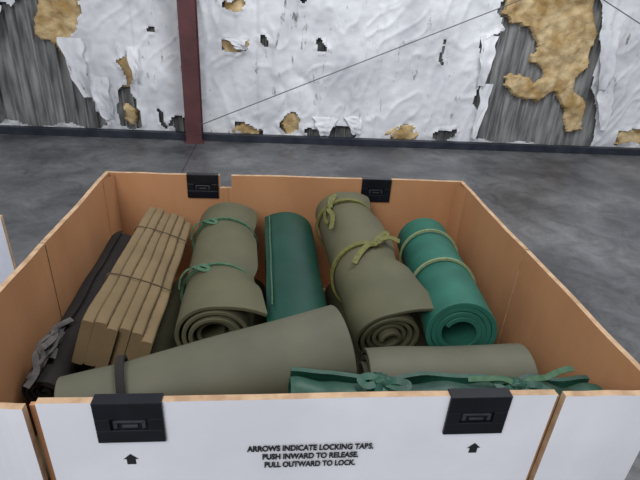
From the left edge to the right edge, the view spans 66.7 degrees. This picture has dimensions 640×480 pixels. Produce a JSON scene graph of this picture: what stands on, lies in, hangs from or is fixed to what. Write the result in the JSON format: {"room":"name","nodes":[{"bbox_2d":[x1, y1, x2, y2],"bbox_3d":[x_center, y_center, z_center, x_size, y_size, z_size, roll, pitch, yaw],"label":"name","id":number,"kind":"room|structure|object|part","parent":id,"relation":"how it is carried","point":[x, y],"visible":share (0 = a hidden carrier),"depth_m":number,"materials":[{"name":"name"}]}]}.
{"room":"warehouse","nodes":[
{"label":"warehouse","id":0,"kind":"room"},
{"bbox_2d":[0,134,639,479],"bbox_3d":[0.331,0.946,1.597,17.000,0.100,9.900,1,27,-6],"label":"floor","id":1,"kind":"structure","parent":0,"point":[578,214],"depth_m":4.34,"materials":[{"name":"concrete"}]},
{"bbox_2d":[0,215,15,284],"bbox_3d":[-1.403,0.572,0.963,1.205,0.940,1.016,1,27,-6],"label":"container","id":2,"kind":"object","parent":1,"relation":"on","point":[7,263],"visible":0.02,"depth_m":1.27,"materials":[{"name":"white wood"}]},
{"bbox_2d":[177,0,204,143],"bbox_3d":[-1.219,-2.549,4.359,0.200,3.400,0.170,1,27,-6],"label":"steel column","id":3,"kind":"structure","parent":1,"relation":"on","point":[186,9],"depth_m":4.75,"materials":[{"name":"red metal"}]},
{"bbox_2d":[201,0,520,124],"bbox_3d":[2.000,-2.365,4.763,6.364,2.729,0.010,1,27,-6],"label":"rod","id":4,"kind":"object","parent":3,"relation":"attached to","point":[518,0],"visible":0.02,"depth_m":4.90,"materials":[{"name":"grey metal"}]},
{"bbox_2d":[0,171,639,479],"bbox_3d":[-0.086,0.431,1.406,1.204,0.940,1.016,1,27,-6],"label":"container","id":5,"kind":"object","parent":1,"relation":"on","point":[455,433],"visible":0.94,"depth_m":0.85,"materials":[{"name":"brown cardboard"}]},
{"bbox_3d":[-0.290,0.278,0.741,0.102,0.082,0.006,1,27,-6],"label":"latch plate","id":6,"kind":"part","parent":5,"relation":"part of","materials":[{"name":"black plastic"}]},
{"bbox_3d":[-0.389,-0.178,1.614,0.102,0.082,0.006,1,27,-6],"label":"latch plate","id":7,"kind":"part","parent":5,"relation":"part of","materials":[{"name":"black plastic"}]},
{"bbox_2d":[36,276,537,479],"bbox_3d":[-0.078,0.353,1.308,1.120,0.156,0.740,1,27,-6],"label":"mats","id":8,"kind":"object","parent":5,"relation":"on","point":[165,338],"visible":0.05,"depth_m":1.37,"materials":[{"name":"green plastic"}]},
{"bbox_2d":[22,231,131,402],"bbox_3d":[-0.608,0.162,1.280,0.091,0.128,0.676,1,27,-6],"label":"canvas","id":9,"kind":"object","parent":8,"relation":"on","point":[52,359],"visible":0.66,"depth_m":1.10,"materials":[{"name":"grey fabric"}]},
{"bbox_2d":[72,207,190,367],"bbox_3d":[-0.477,0.112,1.316,0.193,0.199,0.576,1,27,-6],"label":"wooden slats","id":10,"kind":"object","parent":8,"relation":"on","point":[125,316],"visible":0.98,"depth_m":1.15,"materials":[{"name":"beige wood"}]},
{"bbox_2d":[54,305,356,396],"bbox_3d":[-0.201,0.259,0.922,0.537,0.196,0.188,-7,29,-19],"label":"mat","id":11,"kind":"object","parent":8,"relation":"on","point":[257,359],"visible":0.62,"depth_m":0.88,"materials":[{"name":"green plastic"}]},
{"bbox_2d":[174,202,267,345],"bbox_3d":[-0.271,0.090,1.363,0.216,0.198,0.565,-1,28,-9],"label":"mat","id":12,"kind":"object","parent":8,"relation":"on","point":[221,294],"visible":0.9,"depth_m":1.20,"materials":[{"name":"green plastic"}]},
{"bbox_2d":[265,212,326,322],"bbox_3d":[-0.076,0.114,1.379,0.162,0.191,0.550,0,27,-7],"label":"mat","id":13,"kind":"object","parent":8,"relation":"on","point":[294,286],"visible":0.76,"depth_m":1.31,"materials":[{"name":"green plastic"}]},
{"bbox_3d":[-0.137,0.040,1.351,0.005,0.033,0.450,0,27,-7],"label":"edge cord","id":14,"kind":"part","parent":13,"relation":"part of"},
{"bbox_2d":[315,192,433,355],"bbox_3d":[0.123,0.070,1.417,0.212,0.241,0.607,-3,28,-13],"label":"mat","id":15,"kind":"object","parent":8,"relation":"on","point":[378,294],"visible":0.96,"depth_m":1.27,"materials":[{"name":"green plastic"}]},
{"bbox_2d":[397,218,496,345],"bbox_3d":[0.338,0.112,1.401,0.188,0.201,0.553,3,27,-1],"label":"mat","id":16,"kind":"object","parent":8,"relation":"on","point":[460,315],"visible":0.91,"depth_m":1.22,"materials":[{"name":"teal plastic"}]},
{"bbox_2d":[359,343,537,377],"bbox_3d":[0.267,0.308,1.050,0.365,0.170,0.154,1,27,-6],"label":"mat","id":17,"kind":"object","parent":8,"relation":"on","point":[515,360],"visible":0.51,"depth_m":1.00,"materials":[{"name":"green plastic"}]},
{"bbox_3d":[-0.039,0.601,0.942,0.810,0.808,0.015,1,27,-6],"label":"door","id":18,"kind":"part","parent":5,"relation":"part of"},
{"bbox_3d":[0.192,-0.169,1.671,0.102,0.082,0.006,1,27,-6],"label":"latch plate","id":19,"kind":"part","parent":5,"relation":"part of","materials":[{"name":"black plastic"}]},
{"bbox_2d":[288,366,602,424],"bbox_3d":[0.237,0.284,0.876,0.587,0.112,0.105,1,27,-6],"label":"rolled mat","id":20,"kind":"object","parent":5,"relation":"in","point":[301,380],"visible":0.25,"depth_m":0.87,"materials":[{"name":"fabric"}]},
{"bbox_3d":[0.256,0.286,0.794,0.102,0.082,0.006,1,27,-6],"label":"latch plate","id":21,"kind":"part","parent":5,"relation":"part of","materials":[{"name":"black plastic"}]},
{"bbox_2d":[0,0,639,147],"bbox_3d":[0.319,-2.632,4.717,12.480,3.400,0.030,0,27,-6],"label":"wall","id":22,"kind":"structure","parent":0,"point":[37,86],"depth_m":5.16,"materials":[{"name":"metal"}]},
{"bbox_2d":[0,0,639,147],"bbox_3d":[0.464,-2.262,4.833,11.602,2.592,0.125,0,27,-6],"label":"sheeting","id":23,"kind":"object","parent":22,"relation":"attached to","point":[405,84],"visible":0.84,"depth_m":5.02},
{"bbox_2d":[56,37,92,97],"bbox_3d":[-2.408,-1.687,4.775,0.282,0.550,0.089,3,27,-2],"label":"flap","id":24,"kind":"object","parent":23,"relation":"attached to","point":[73,49],"visible":1,"depth_m":4.74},
{"bbox_2d":[88,76,114,119],"bbox_3d":[-2.228,-1.434,4.931,0.255,0.420,0.078,1,27,-6],"label":"flap","id":25,"kind":"object","parent":23,"relation":"attached to","point":[99,86],"visible":0.97,"depth_m":4.90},
{"bbox_2d":[126,46,140,83],"bbox_3d":[-1.846,-1.727,4.816,0.135,0.350,0.084,1,27,-6],"label":"flap","id":26,"kind":"object","parent":23,"relation":"attached to","point":[132,51],"visible":1,"depth_m":4.79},
{"bbox_2d":[225,38,246,49],"bbox_3d":[-0.834,-1.946,4.835,0.227,0.100,0.060,1,27,-6],"label":"flap","id":27,"kind":"object","parent":23,"relation":"attached to","point":[239,44],"visible":1,"depth_m":4.83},
{"bbox_2d":[312,116,338,135],"bbox_3d":[0.056,-1.234,5.292,0.287,0.200,0.063,1,27,-6],"label":"flap","id":28,"kind":"object","parent":23,"relation":"attached to","point":[324,125],"visible":1,"depth_m":5.28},
{"bbox_2d":[344,116,361,135],"bbox_3d":[0.357,-1.250,5.318,0.203,0.200,0.065,1,27,-6],"label":"flap","id":29,"kind":"object","parent":23,"relation":"attached to","point":[355,122],"visible":1,"depth_m":5.31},
{"bbox_2d":[471,84,493,138],"bbox_3d":[1.788,-1.414,5.382,0.168,0.600,0.070,1,27,-6],"label":"flap","id":30,"kind":"object","parent":23,"relation":"attached to","point":[485,91],"visible":1,"depth_m":5.34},
{"bbox_2d":[477,35,497,85],"bbox_3d":[1.751,-1.882,5.127,0.200,0.500,0.082,1,27,-6],"label":"flap","id":31,"kind":"object","parent":23,"relation":"attached to","point":[488,51],"visible":1,"depth_m":5.10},
{"bbox_2d":[596,84,613,130],"bbox_3d":[3.181,-1.492,5.493,0.240,0.500,0.072,1,27,-6],"label":"flap","id":32,"kind":"object","parent":23,"relation":"attached to","point":[605,98],"visible":1,"depth_m":5.47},
{"bbox_2d":[598,30,620,89],"bbox_3d":[3.071,-1.935,5.245,0.251,0.600,0.096,1,27,-6],"label":"flap","id":33,"kind":"object","parent":23,"relation":"attached to","point":[609,39],"visible":1,"depth_m":5.21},
{"bbox_2d":[0,125,639,155],"bbox_3d":[0.245,-1.083,5.337,11.500,0.075,0.075,1,27,-6],"label":"baseboard","id":34,"kind":"structure","parent":22,"relation":"attached to","point":[4,129],"depth_m":5.28,"materials":[{"name":"metal"}]},
{"bbox_2d":[30,0,639,145],"bbox_3d":[0.679,-1.955,5.053,6.993,1.872,0.063,0,27,-6],"label":"insulation","id":35,"kind":"object","parent":22,"relation":"attached to","point":[565,30],"visible":0.9,"depth_m":5.16},
{"bbox_2d":[603,0,639,23],"bbox_3d":[3.315,-2.167,4.951,4.904,2.019,0.010,1,27,-6],"label":"rod","id":36,"kind":"object","parent":22,"relation":"attached to","point":[603,0],"visible":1,"depth_m":4.86,"materials":[{"name":"grey metal"}]}
]}

